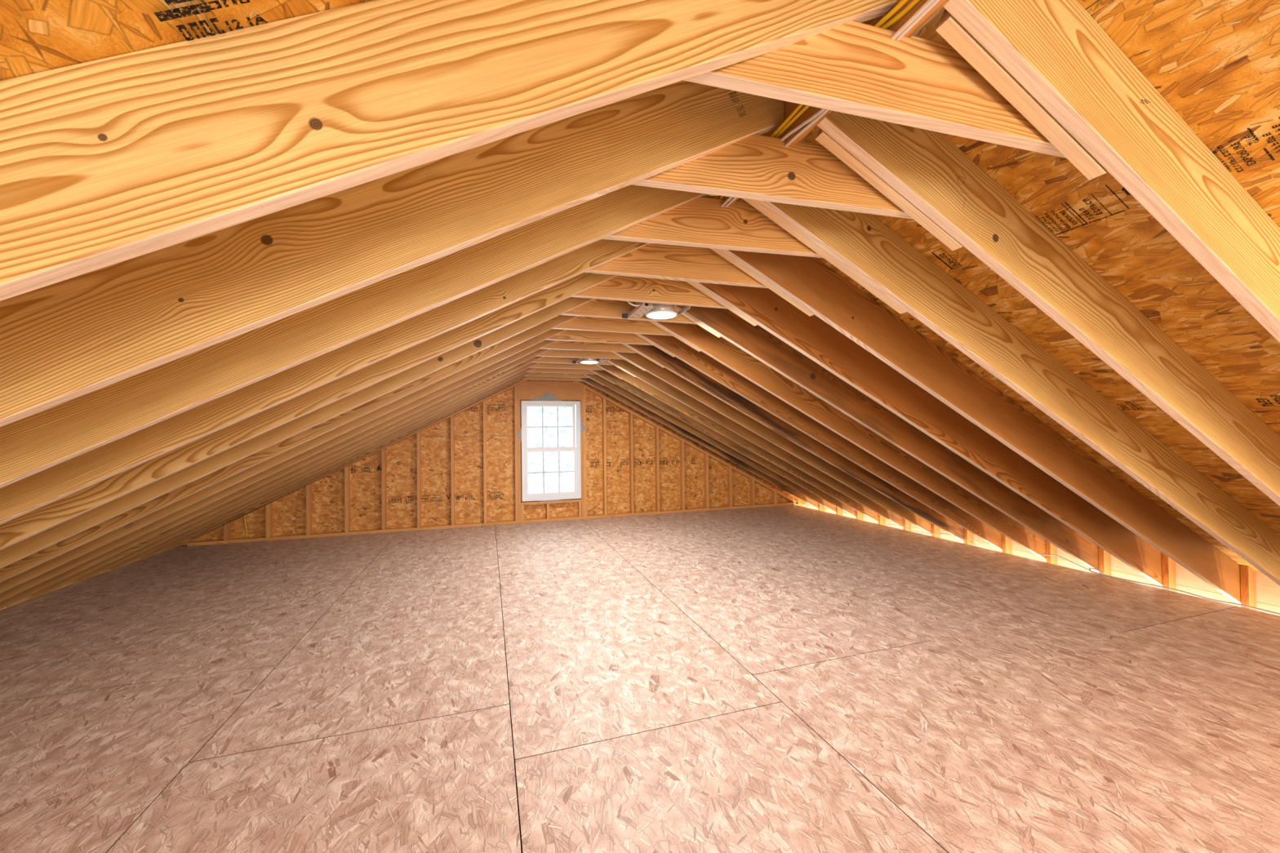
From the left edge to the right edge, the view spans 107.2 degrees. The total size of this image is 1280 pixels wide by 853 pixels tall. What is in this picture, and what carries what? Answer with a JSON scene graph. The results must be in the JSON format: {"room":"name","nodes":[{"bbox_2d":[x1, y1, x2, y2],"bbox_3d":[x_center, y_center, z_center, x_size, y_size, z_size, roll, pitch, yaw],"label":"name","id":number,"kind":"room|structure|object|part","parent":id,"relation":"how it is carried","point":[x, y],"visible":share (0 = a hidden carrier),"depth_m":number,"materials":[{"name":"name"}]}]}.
{"room":"unfinished attic","nodes":[
{"label":"unfinished attic","id":0,"kind":"room"},
{"bbox_2d":[180,379,804,546],"bbox_3d":[-1.304,0.261,6.628,8.570,2.726,0.110,0,-1,-18],"label":"wall","id":1,"kind":"structure","parent":0,"point":[463,468],"depth_m":6.45,"materials":[{"name":"brown wood"}]},
{"bbox_3d":[-4.711,1.046,5.562,1.419,1.210,0.011,0,-1,-18],"label":"sheathing panel","id":2,"kind":"part","parent":1,"relation":"part of","materials":[{"name":"brown wood"}]},
{"bbox_2d":[244,514,247,537],"bbox_3d":[-4.630,1.170,5.543,0.039,0.271,0.015,-1,-1,5],"label":"cable","id":3,"kind":"object","parent":1,"relation":"on","point":[244,514],"visible":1,"depth_m":5.54,"materials":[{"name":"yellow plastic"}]},
{"bbox_3d":[-3.625,1.323,5.854,3.153,0.037,0.088,0,-1,-18],"label":"plate","id":4,"kind":"part","parent":1,"relation":"part of","materials":[{"name":"brown wood"}]},
{"bbox_3d":[-3.204,0.258,6.008,4.690,0.043,0.088,-29,8,-16],"label":"sloped plate","id":5,"kind":"part","parent":1,"relation":"part of","materials":[{"name":"brown wood"}]},
{"bbox_3d":[-2.833,0.887,6.171,2.529,1.500,0.011,0,-1,-18],"label":"sheathing panel","id":6,"kind":"part","parent":1,"relation":"part of","materials":[{"name":"brown wood"}]},
{"bbox_3d":[-2.579,-0.380,6.274,1.965,1.022,0.011,0,-1,-18],"label":"sheathing panel","id":7,"kind":"part","parent":1,"relation":"part of","materials":[{"name":"brown wood"}]},
{"bbox_3d":[-1.277,-0.724,6.700,0.780,0.754,0.011,0,-1,-18],"label":"sheathing panel","id":8,"kind":"part","parent":1,"relation":"part of","materials":[{"name":"brown wood"}]},
{"bbox_2d":[520,400,581,502],"bbox_3d":[-1.248,0.335,6.638,0.818,1.383,0.112,0,-1,-18],"label":"window","id":9,"kind":"structure","parent":1,"relation":"in","point":[576,494],"depth_m":6.62,"materials":[{"name":"white plastic"}]},
{"bbox_3d":[-1.266,0.006,6.659,0.706,0.636,0.028,0,-1,-18],"label":"sash","id":10,"kind":"part","parent":9,"relation":"part of","materials":[{"name":"white plastic"}]},
{"bbox_3d":[-1.243,0.639,6.622,0.717,0.675,0.028,0,-1,-18],"label":"sash","id":11,"kind":"part","parent":9,"relation":"part of","materials":[{"name":"white plastic"}]},
{"bbox_3d":[-1.243,1.058,6.628,0.834,0.037,0.088,0,-1,-18],"label":"window sill plate","id":12,"kind":"part","parent":1,"relation":"part of","materials":[{"name":"brown wood"}]},
{"bbox_3d":[-1.253,1.322,6.673,0.780,0.605,0.011,0,-1,-18],"label":"sheathing panel","id":13,"kind":"part","parent":1,"relation":"part of","materials":[{"name":"brown wood"}]},
{"bbox_3d":[0.016,-0.397,7.112,1.929,1.015,0.011,0,-1,-18],"label":"sheathing panel","id":14,"kind":"part","parent":1,"relation":"part of","materials":[{"name":"brown wood"}]},
{"bbox_3d":[-0.128,0.866,7.044,1.596,1.500,0.011,0,-1,-18],"label":"sheathing panel","id":15,"kind":"part","parent":1,"relation":"part of","materials":[{"name":"brown wood"}]},
{"bbox_3d":[0.243,1.293,7.103,4.969,0.037,0.088,0,-1,-18],"label":"plate","id":16,"kind":"part","parent":1,"relation":"part of","materials":[{"name":"brown wood"}]},
{"bbox_3d":[0.725,0.255,7.276,4.617,0.037,0.088,28,-9,-15],"label":"sloped plate","id":17,"kind":"part","parent":1,"relation":"part of","materials":[{"name":"brown wood"}]},
{"bbox_3d":[1.700,0.852,7.634,2.242,1.500,0.011,0,-1,-18],"label":"sheathing panel","id":18,"kind":"part","parent":1,"relation":"part of","materials":[{"name":"brown wood"}]},
{"bbox_2d":[0,504,1279,852],"bbox_3d":[0.385,1.484,1.229,8.170,0.500,11.350,0,-1,-18],"label":"floor","id":19,"kind":"structure","parent":0,"point":[793,678],"depth_m":2.17,"materials":[{"name":"brown wood"}]},
{"bbox_3d":[-3.790,1.311,2.654,1.101,0.018,2.437,0,-1,-18],"label":"panel","id":20,"kind":"part","parent":19,"relation":"part of","materials":[{"name":"brown wood"}]},
{"bbox_3d":[-2.128,1.272,1.199,1.166,0.018,2.427,0,-1,-18],"label":"panel","id":21,"kind":"part","parent":19,"relation":"part of","materials":[{"name":"brown wood"}]},
{"bbox_3d":[-4.444,1.345,4.680,1.101,0.018,1.817,0,-1,-18],"label":"panel","id":22,"kind":"part","parent":19,"relation":"part of","materials":[{"name":"brown wood"}]},
{"bbox_3d":[-2.873,1.311,3.506,1.166,0.018,2.417,0,-1,-18],"label":"panel","id":23,"kind":"part","parent":19,"relation":"part of","materials":[{"name":"brown wood"}]},
{"bbox_3d":[-0.771,1.251,0.799,1.165,0.018,2.432,0,-1,-18],"label":"panel","id":24,"kind":"part","parent":19,"relation":"part of","materials":[{"name":"brown wood"}]},
{"bbox_3d":[-3.444,1.341,5.276,1.166,0.018,1.297,0,-1,-18],"label":"panel","id":25,"kind":"part","parent":19,"relation":"part of","materials":[{"name":"brown wood"}]},
{"bbox_3d":[-1.518,1.290,3.111,1.165,0.018,2.422,0,-1,-18],"label":"panel","id":26,"kind":"part","parent":19,"relation":"part of","materials":[{"name":"brown wood"}]},
{"bbox_3d":[-2.211,1.326,5.260,1.165,0.018,2.087,0,-1,-18],"label":"panel","id":27,"kind":"part","parent":19,"relation":"part of","materials":[{"name":"brown wood"}]},
{"bbox_3d":[-1.039,1.315,5.433,1.166,0.018,2.477,0,-1,-18],"label":"panel","id":28,"kind":"part","parent":19,"relation":"part of","materials":[{"name":"brown wood"}]},
{"bbox_3d":[-0.286,1.275,3.102,1.166,0.018,2.417,0,-1,-18],"label":"panel","id":29,"kind":"part","parent":19,"relation":"part of","materials":[{"name":"brown wood"}]},
{"bbox_3d":[0.033,1.308,5.918,1.166,0.018,2.212,0,-1,-18],"label":"panel","id":30,"kind":"part","parent":19,"relation":"part of","materials":[{"name":"brown wood"}]},
{"bbox_3d":[1.015,1.307,6.679,1.169,0.018,1.367,0,-1,-18],"label":"panel","id":31,"kind":"part","parent":19,"relation":"part of","materials":[{"name":"brown wood"}]},
{"bbox_3d":[0.455,1.236,0.804,1.166,0.018,2.407,0,-1,-18],"label":"panel","id":32,"kind":"part","parent":19,"relation":"part of","materials":[{"name":"brown wood"}]},
{"bbox_3d":[0.747,1.271,3.706,1.166,0.018,2.432,0,-1,-18],"label":"panel","id":33,"kind":"part","parent":19,"relation":"part of","materials":[{"name":"brown wood"}]},
{"bbox_3d":[1.599,1.276,4.871,1.169,0.018,2.427,0,-1,-18],"label":"panel","id":34,"kind":"part","parent":19,"relation":"part of","materials":[{"name":"brown wood"}]},
{"bbox_3d":[2.330,1.289,6.505,1.225,0.018,2.507,0,-1,-18],"label":"panel","id":35,"kind":"part","parent":19,"relation":"part of","materials":[{"name":"brown wood"}]},
{"bbox_3d":[1.504,1.231,1.358,1.166,0.018,2.497,0,-1,-18],"label":"panel","id":36,"kind":"part","parent":19,"relation":"part of","materials":[{"name":"brown wood"}]},
{"bbox_3d":[3.088,1.249,4.156,1.225,0.018,2.425,0,-1,-18],"label":"panel","id":37,"kind":"part","parent":19,"relation":"part of","materials":[{"name":"brown wood"}]},
{"bbox_3d":[2.340,1.237,2.574,1.169,0.018,2.397,0,-1,-18],"label":"panel","id":38,"kind":"part","parent":19,"relation":"part of","materials":[{"name":"brown wood"}]},
{"bbox_2d":[1088,568,1279,615],"bbox_3d":[4.002,1.205,3.397,0.056,0.046,1.247,0,-1,-20],"label":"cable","id":39,"kind":"object","parent":19,"relation":"on","point":[1237,604],"visible":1,"depth_m":3.45,"materials":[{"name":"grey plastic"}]},
{"bbox_3d":[3.831,1.210,1.853,1.225,0.018,2.409,0,-1,-18],"label":"panel","id":40,"kind":"part","parent":19,"relation":"part of","materials":[{"name":"brown wood"}]},
{"bbox_2d":[0,0,1279,572],"bbox_3d":[0.432,-0.095,1.282,8.597,2.297,11.367,0,-1,-18],"label":"ceiling","id":41,"kind":"structure","parent":0,"point":[1216,63],"depth_m":1.44,"materials":[{"name":"brown wood"}]},
{"bbox_3d":[-1.120,-0.394,1.242,1.192,0.011,2.437,-29,8,-16],"label":"roof panel","id":42,"kind":"part","parent":41,"relation":"part of","materials":[{"name":"brown wood"}]},
{"bbox_2d":[0,348,549,609],"bbox_3d":[-2.614,0.115,3.894,4.364,2.532,0.038,0,-1,-18],"label":"rafter","id":43,"kind":"object","parent":41,"relation":"attached to","point":[178,522],"visible":0.08,"depth_m":3.72,"materials":[{"name":"brown wood"}]},
{"bbox_2d":[537,349,622,359],"bbox_3d":[-0.564,-0.759,4.572,1.776,0.184,0.040,1,-1,-11],"label":"tie","id":44,"kind":"object","parent":43,"relation":"attached to","point":[551,353],"visible":0.04,"depth_m":4.55,"materials":[{"name":"brown wood"}]},
{"bbox_2d":[7,355,542,607],"bbox_3d":[-2.739,0.121,4.280,4.364,2.532,0.038,0,-1,-18],"label":"rafter","id":45,"kind":"object","parent":41,"relation":"attached to","point":[101,564],"visible":0.04,"depth_m":4.08,"materials":[{"name":"brown wood"}]},
{"bbox_2d":[533,356,612,364],"bbox_3d":[-0.689,-0.752,4.959,1.776,0.184,0.039,1,-1,-11],"label":"tie","id":46,"kind":"object","parent":45,"relation":"attached to","point":[544,359],"visible":0.04,"depth_m":4.91,"materials":[{"name":"brown wood"}]},
{"bbox_2d":[572,357,610,364],"bbox_3d":[-0.486,-0.697,4.810,0.348,0.094,0.340,0,-1,-18],"label":"recessed light","id":47,"kind":"object","parent":46,"relation":"attached to","point":[585,361],"visible":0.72,"depth_m":4.78,"materials":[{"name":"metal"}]},
{"bbox_3d":[-0.392,-0.664,4.845,0.070,0.003,0.270,0,-1,-18],"label":"mounting plate","id":48,"kind":"part","parent":47,"relation":"part of","materials":[{"name":"metal"}]},
{"bbox_2d":[0,339,556,602],"bbox_3d":[-2.489,0.108,3.507,4.364,2.532,0.038,0,-1,-18],"label":"rafter","id":49,"kind":"object","parent":41,"relation":"attached to","point":[124,540],"visible":0.08,"depth_m":3.39,"materials":[{"name":"brown wood"}]},
{"bbox_2d":[541,340,635,352],"bbox_3d":[-0.435,-0.764,4.186,1.780,0.184,0.038,1,-1,-11],"label":"tie","id":50,"kind":"object","parent":49,"relation":"attached to","point":[558,344],"visible":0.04,"depth_m":4.16,"materials":[{"name":"brown wood"}]},
{"bbox_2d":[0,328,566,593],"bbox_3d":[-2.364,0.102,3.120,4.364,2.532,0.039,0,-1,-18],"label":"rafter","id":51,"kind":"object","parent":41,"relation":"attached to","point":[44,567],"visible":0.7,"depth_m":3.06,"materials":[{"name":"brown wood"}]},
{"bbox_2d":[546,329,652,345],"bbox_3d":[-0.301,-0.769,3.802,1.787,0.184,0.038,1,-1,-11],"label":"tie","id":52,"kind":"object","parent":51,"relation":"attached to","point":[568,335],"visible":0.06,"depth_m":3.78,"materials":[{"name":"brown wood"}]},
{"bbox_2d":[0,315,578,582],"bbox_3d":[-2.239,0.095,2.734,4.364,2.532,0.038,0,-1,-18],"label":"rafter","id":53,"kind":"object","parent":41,"relation":"attached to","point":[12,570],"visible":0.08,"depth_m":2.73,"materials":[{"name":"brown wood"}]},
{"bbox_2d":[552,315,672,336],"bbox_3d":[-0.172,-0.775,3.416,1.790,0.184,0.038,1,-1,-11],"label":"tie","id":54,"kind":"object","parent":53,"relation":"attached to","point":[579,323],"visible":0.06,"depth_m":3.39,"materials":[{"name":"brown wood"}]},
{"bbox_2d":[54,362,538,590],"bbox_3d":[-2.863,0.128,4.667,4.364,2.532,0.038,0,-1,-18],"label":"rafter","id":55,"kind":"object","parent":41,"relation":"attached to","point":[393,430],"visible":0.04,"depth_m":4.48,"materials":[{"name":"brown wood"}]},
{"bbox_2d":[529,362,604,370],"bbox_3d":[-0.814,-0.746,5.345,1.776,0.184,0.039,1,-1,-11],"label":"tie","id":56,"kind":"object","parent":55,"relation":"attached to","point":[540,365],"visible":0.04,"depth_m":5.33,"materials":[{"name":"brown wood"}]},
{"bbox_2d":[0,297,594,568],"bbox_3d":[-2.115,0.089,2.347,4.364,2.532,0.038,0,-1,-18],"label":"rafter","id":57,"kind":"object","parent":41,"relation":"attached to","point":[24,548],"visible":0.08,"depth_m":2.40,"materials":[{"name":"brown wood"}]},
{"bbox_2d":[560,298,696,324],"bbox_3d":[-0.045,-0.775,3.030,1.793,0.231,0.038,-1,-1,-11],"label":"tie","id":58,"kind":"object","parent":57,"relation":"attached to","point":[596,308],"visible":0.06,"depth_m":2.98,"materials":[{"name":"brown wood"}]},
{"bbox_2d":[622,302,690,319],"bbox_3d":[0.104,-0.727,2.884,0.348,0.094,0.340,0,-1,-18],"label":"recessed light","id":59,"kind":"object","parent":58,"relation":"attached to","point":[651,310],"visible":0.75,"depth_m":2.84,"materials":[{"name":"metal"}]},
{"bbox_2d":[626,301,639,306],"bbox_3d":[-0.029,-0.742,2.739,0.155,0.104,0.055,0,-1,-38],"label":"cable","id":60,"kind":"object","parent":59,"relation":"attached to","point":[628,302],"visible":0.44,"depth_m":2.70,"materials":[{"name":"white plastic"}]},
{"bbox_3d":[0.008,-0.692,2.857,0.070,0.003,0.270,0,-1,-18],"label":"mounting plate","id":61,"kind":"part","parent":59,"relation":"part of","materials":[{"name":"metal"}]},
{"bbox_2d":[0,272,617,550],"bbox_3d":[-1.990,0.082,1.960,4.364,2.532,0.038,0,-1,-18],"label":"rafter","id":62,"kind":"object","parent":41,"relation":"attached to","point":[13,531],"visible":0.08,"depth_m":2.07,"materials":[{"name":"brown wood"}]},
{"bbox_2d":[570,275,726,308],"bbox_3d":[0.082,-0.781,2.643,1.795,0.233,0.038,-1,-1,-11],"label":"tie","id":63,"kind":"object","parent":62,"relation":"attached to","point":[624,288],"visible":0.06,"depth_m":2.62,"materials":[{"name":"brown wood"}]},
{"bbox_2d":[93,367,533,576],"bbox_3d":[-2.988,0.135,5.054,4.364,2.532,0.038,0,-1,-18],"label":"rafter","id":64,"kind":"object","parent":41,"relation":"attached to","point":[123,563],"visible":0.04,"depth_m":4.88,"materials":[{"name":"brown wood"}]},
{"bbox_2d":[526,368,596,374],"bbox_3d":[-0.939,-0.739,5.732,1.776,0.184,0.038,1,-1,-11],"label":"tie","id":65,"kind":"object","parent":64,"relation":"attached to","point":[535,370],"visible":0.04,"depth_m":5.71,"materials":[{"name":"brown wood"}]},
{"bbox_2d":[0,239,648,524],"bbox_3d":[-1.643,0.060,1.645,4.831,2.561,0.038,0,-1,-18],"label":"rafter","id":66,"kind":"object","parent":41,"relation":"attached to","point":[23,496],"visible":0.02,"depth_m":1.74,"materials":[{"name":"brown wood"}]},
{"bbox_2d":[584,243,767,288],"bbox_3d":[0.207,-0.788,2.257,1.795,0.233,0.038,-1,-1,-11],"label":"tie","id":67,"kind":"object","parent":66,"relation":"attached to","point":[651,260],"visible":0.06,"depth_m":2.23,"materials":[{"name":"brown wood"}]},
{"bbox_2d":[128,372,531,564],"bbox_3d":[-3.113,0.141,5.441,4.364,2.532,0.038,0,-1,-18],"label":"rafter","id":68,"kind":"object","parent":41,"relation":"attached to","point":[250,506],"visible":0.04,"depth_m":5.28,"materials":[{"name":"brown wood"}]},
{"bbox_2d":[524,372,588,377],"bbox_3d":[-1.063,-0.733,6.118,1.776,0.184,0.038,1,-1,-11],"label":"tie","id":69,"kind":"object","parent":68,"relation":"attached to","point":[532,374],"visible":0.04,"depth_m":6.09,"materials":[{"name":"brown wood"}]},
{"bbox_2d":[157,376,527,553],"bbox_3d":[-3.238,0.148,5.827,4.364,2.532,0.038,0,-1,-18],"label":"rafter","id":70,"kind":"object","parent":41,"relation":"attached to","point":[522,377],"visible":0.04,"depth_m":5.67,"materials":[{"name":"brown wood"}]},
{"bbox_2d":[522,376,582,381],"bbox_3d":[-1.188,-0.726,6.505,1.776,0.184,0.038,1,-1,-11],"label":"tie","id":71,"kind":"object","parent":70,"relation":"attached to","point":[531,378],"visible":0.04,"depth_m":6.48,"materials":[{"name":"brown wood"}]},
{"bbox_2d":[0,184,706,488],"bbox_3d":[-1.744,0.069,1.198,4.364,2.532,0.038,0,-1,-18],"label":"rafter","id":72,"kind":"object","parent":41,"relation":"attached to","point":[41,441],"visible":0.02,"depth_m":1.42,"materials":[{"name":"brown wood"}]},
{"bbox_2d":[602,196,822,257],"bbox_3d":[0.314,-0.803,1.874,1.782,0.184,0.040,1,-1,-10],"label":"tie","id":73,"kind":"object","parent":72,"relation":"attached to","point":[699,222],"visible":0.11,"depth_m":1.85,"materials":[{"name":"brown wood"}]},
{"bbox_2d":[0,80,783,426],"bbox_3d":[-1.619,0.063,0.810,4.364,2.532,0.039,0,-1,-18],"label":"rafter","id":74,"kind":"object","parent":41,"relation":"attached to","point":[61,342],"visible":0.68,"depth_m":1.09,"materials":[{"name":"brown wood"}]},
{"bbox_2d":[631,134,912,218],"bbox_3d":[0.456,-0.800,1.491,1.797,0.235,0.038,-1,-1,-11],"label":"tie","id":75,"kind":"object","parent":74,"relation":"attached to","point":[753,166],"visible":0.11,"depth_m":1.47,"materials":[{"name":"brown wood"}]},
{"bbox_2d":[0,0,897,301],"bbox_3d":[-1.487,0.056,0.403,4.364,2.532,0.038,0,-1,-18],"label":"rafter","id":76,"kind":"object","parent":41,"relation":"attached to","point":[112,160],"visible":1,"depth_m":0.71,"materials":[{"name":"brown wood"}]},
{"bbox_2d":[683,20,1066,158],"bbox_3d":[0.607,-0.800,1.098,1.817,0.255,0.038,-1,-1,-12],"label":"tie","id":77,"kind":"object","parent":76,"relation":"attached to","point":[854,68],"visible":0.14,"depth_m":1.07,"materials":[{"name":"brown wood"}]},
{"bbox_2d":[577,377,817,508],"bbox_3d":[0.900,0.139,6.992,4.148,2.445,0.074,0,-1,-16],"label":"rafter","id":78,"kind":"object","parent":41,"relation":"attached to","point":[588,380],"visible":0.2,"depth_m":6.93,"materials":[{"name":"brown wood"}]},
{"bbox_2d":[582,373,835,512],"bbox_3d":[1.024,0.132,6.607,4.148,2.445,0.074,0,-1,-16],"label":"rafter","id":79,"kind":"object","parent":41,"relation":"attached to","point":[602,381],"visible":0.27,"depth_m":6.54,"materials":[{"name":"brown wood"}]},
{"bbox_2d":[589,369,855,516],"bbox_3d":[1.148,0.126,6.222,4.148,2.445,0.074,0,-1,-16],"label":"rafter","id":80,"kind":"object","parent":41,"relation":"attached to","point":[606,375],"visible":0.3,"depth_m":6.16,"materials":[{"name":"brown wood"}]},
{"bbox_2d":[595,364,878,522],"bbox_3d":[1.272,0.119,5.838,4.148,2.445,0.074,0,-1,-17],"label":"rafter","id":81,"kind":"object","parent":41,"relation":"attached to","point":[611,369],"visible":0.34,"depth_m":5.77,"materials":[{"name":"brown wood"}]},
{"bbox_2d":[608,359,902,528],"bbox_3d":[1.396,0.113,5.453,4.148,2.445,0.074,0,-1,-17],"label":"rafter","id":82,"kind":"object","parent":41,"relation":"attached to","point":[622,364],"visible":0.34,"depth_m":5.38,"materials":[{"name":"brown wood"}]},
{"bbox_2d":[611,351,931,534],"bbox_3d":[1.520,0.106,5.069,4.148,2.445,0.074,0,-1,-17],"label":"rafter","id":83,"kind":"object","parent":41,"relation":"attached to","point":[636,359],"visible":0.36,"depth_m":4.99,"materials":[{"name":"brown wood"}]},
{"bbox_2d":[622,343,964,542],"bbox_3d":[1.644,0.100,4.684,4.148,2.445,0.074,0,-1,-17],"label":"rafter","id":84,"kind":"object","parent":41,"relation":"attached to","point":[651,353],"visible":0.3,"depth_m":4.60,"materials":[{"name":"brown wood"}]},
{"bbox_2d":[886,524,977,545],"bbox_3d":[3.341,1.224,5.482,0.040,0.052,1.182,0,-1,-18],"label":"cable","id":85,"kind":"object","parent":84,"relation":"attached to","point":[886,524],"visible":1,"depth_m":5.43,"materials":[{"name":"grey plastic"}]},
{"bbox_2d":[634,333,1001,550],"bbox_3d":[1.768,0.093,4.299,4.148,2.445,0.074,0,-1,-17],"label":"rafter","id":86,"kind":"object","parent":41,"relation":"attached to","point":[671,345],"visible":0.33,"depth_m":4.21,"materials":[{"name":"brown wood"}]},
{"bbox_2d":[702,0,949,204],"bbox_3d":[0.523,-1.042,1.316,0.037,0.310,11.350,0,-1,-18],"label":"board","id":87,"kind":"object","parent":41,"relation":"attached to","point":[788,107],"visible":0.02,"depth_m":1.32,"materials":[{"name":"brown wood"}]},
{"bbox_2d":[713,0,907,198],"bbox_3d":[0.567,-0.925,1.040,0.027,0.013,2.800,0,-1,-18],"label":"cable","id":88,"kind":"object","parent":87,"relation":"attached to","point":[901,2],"visible":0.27,"depth_m":1.08,"materials":[{"name":"yellow plastic"}]},
{"bbox_2d":[718,0,919,199],"bbox_3d":[0.562,-0.916,1.090,0.026,0.022,2.900,0,-1,-18],"label":"cable","id":89,"kind":"object","parent":87,"relation":"attached to","point":[913,2],"visible":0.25,"depth_m":1.08,"materials":[{"name":"yellow plastic"}]},
{"bbox_2d":[720,0,934,207],"bbox_3d":[0.585,-0.892,1.045,0.022,0.029,2.800,0,-1,-18],"label":"cable","id":90,"kind":"object","parent":87,"relation":"attached to","point":[927,2],"visible":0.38,"depth_m":1.07,"materials":[{"name":"white plastic"}]},
{"bbox_2d":[725,0,939,207],"bbox_3d":[0.599,-0.884,1.049,0.020,0.011,2.800,0,-1,-18],"label":"cable","id":91,"kind":"object","parent":87,"relation":"attached to","point":[931,6],"visible":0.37,"depth_m":1.31,"materials":[{"name":"white plastic"}]},
{"bbox_2d":[911,6,944,35],"bbox_3d":[0.688,-0.933,0.974,0.015,0.030,1.001,0,-1,-19],"label":"cable","id":92,"kind":"object","parent":87,"relation":"attached to","point":[942,7],"visible":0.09,"depth_m":1.07,"materials":[{"name":"white plastic"}]},
{"bbox_2d":[648,320,1046,560],"bbox_3d":[1.893,0.086,3.915,4.148,2.445,0.074,0,-1,-17],"label":"rafter","id":93,"kind":"object","parent":41,"relation":"attached to","point":[694,335],"visible":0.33,"depth_m":3.81,"materials":[{"name":"brown wood"}]},
{"bbox_2d":[674,304,1098,573],"bbox_3d":[2.017,0.080,3.530,4.148,2.445,0.074,0,-1,-17],"label":"rafter","id":94,"kind":"object","parent":41,"relation":"attached to","point":[757,342],"visible":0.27,"depth_m":3.42,"materials":[{"name":"brown wood"}]},
{"bbox_2d":[1039,554,1088,570],"bbox_3d":[3.762,1.190,4.194,0.019,0.065,0.393,0,-1,-14],"label":"cable","id":95,"kind":"object","parent":94,"relation":"attached to","point":[1039,554],"visible":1,"depth_m":4.17,"materials":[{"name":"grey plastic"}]},
{"bbox_2d":[684,280,1162,586],"bbox_3d":[2.141,0.073,3.146,4.148,2.445,0.074,0,-1,-17],"label":"rafter","id":96,"kind":"object","parent":41,"relation":"attached to","point":[811,336],"visible":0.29,"depth_m":3.02,"materials":[{"name":"brown wood"}]},
{"bbox_3d":[0.962,-1.073,0.654,0.482,0.011,2.417,28,-9,-15],"label":"roof panel","id":97,"kind":"part","parent":41,"relation":"part of","materials":[{"name":"beige wood"}]},
{"bbox_2d":[710,200,1240,604],"bbox_3d":[2.265,0.067,2.761,4.148,2.445,0.074,0,-1,-17],"label":"rafter","id":98,"kind":"object","parent":41,"relation":"attached to","point":[807,283],"visible":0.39,"depth_m":2.60,"materials":[{"name":"brown wood"}]},
{"bbox_2d":[742,198,1279,586],"bbox_3d":[2.389,0.060,2.376,4.148,2.445,0.074,0,-1,-17],"label":"rafter","id":99,"kind":"object","parent":41,"relation":"attached to","point":[862,246],"visible":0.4,"depth_m":2.13,"materials":[{"name":"brown wood"}]},
{"bbox_3d":[2.007,-0.067,3.508,1.195,0.011,2.437,28,-9,-15],"label":"roof panel","id":100,"kind":"part","parent":41,"relation":"part of","materials":[{"name":"brown wood"}]},
{"bbox_2d":[815,111,1279,506],"bbox_3d":[2.513,0.054,1.993,4.148,2.445,0.078,0,-1,-17],"label":"rafter","id":101,"kind":"object","parent":41,"relation":"attached to","point":[921,171],"visible":0.92,"depth_m":1.62,"materials":[{"name":"brown wood"}]},
{"bbox_3d":[1.332,-0.652,2.038,1.262,0.011,2.437,28,-9,-15],"label":"roof panel","id":102,"kind":"part","parent":41,"relation":"part of","materials":[{"name":"brown wood"}]},
{"bbox_2d":[935,0,1279,342],"bbox_3d":[2.638,0.047,1.606,4.148,2.445,0.078,0,-1,-17],"label":"rafter","id":103,"kind":"object","parent":41,"relation":"attached to","point":[1051,60],"visible":0.98,"depth_m":1.13,"materials":[{"name":"brown wood"}]},
{"bbox_3d":[2.754,-0.106,1.195,1.195,0.011,2.417,28,-9,-15],"label":"roof panel","id":104,"kind":"part","parent":41,"relation":"part of","materials":[{"name":"brown wood"}]},
{"bbox_3d":[3.397,0.463,2.665,1.195,0.011,2.437,28,-9,-15],"label":"roof panel","id":105,"kind":"part","parent":41,"relation":"part of","materials":[{"name":"brown wood"}]},
{"bbox_3d":[3.777,0.894,4.078,0.590,0.011,2.427,28,-9,-15],"label":"roof panel","id":106,"kind":"part","parent":41,"relation":"part of","materials":[{"name":"brown wood"}]},
{"bbox_2d":[804,501,1279,616],"bbox_3d":[4.377,1.230,2.532,0.330,0.986,11.370,0,-1,-18],"label":"wall","id":107,"kind":"structure","parent":0,"point":[1258,590],"depth_m":3.88,"materials":[{"name":"brown wood"}]}
]}

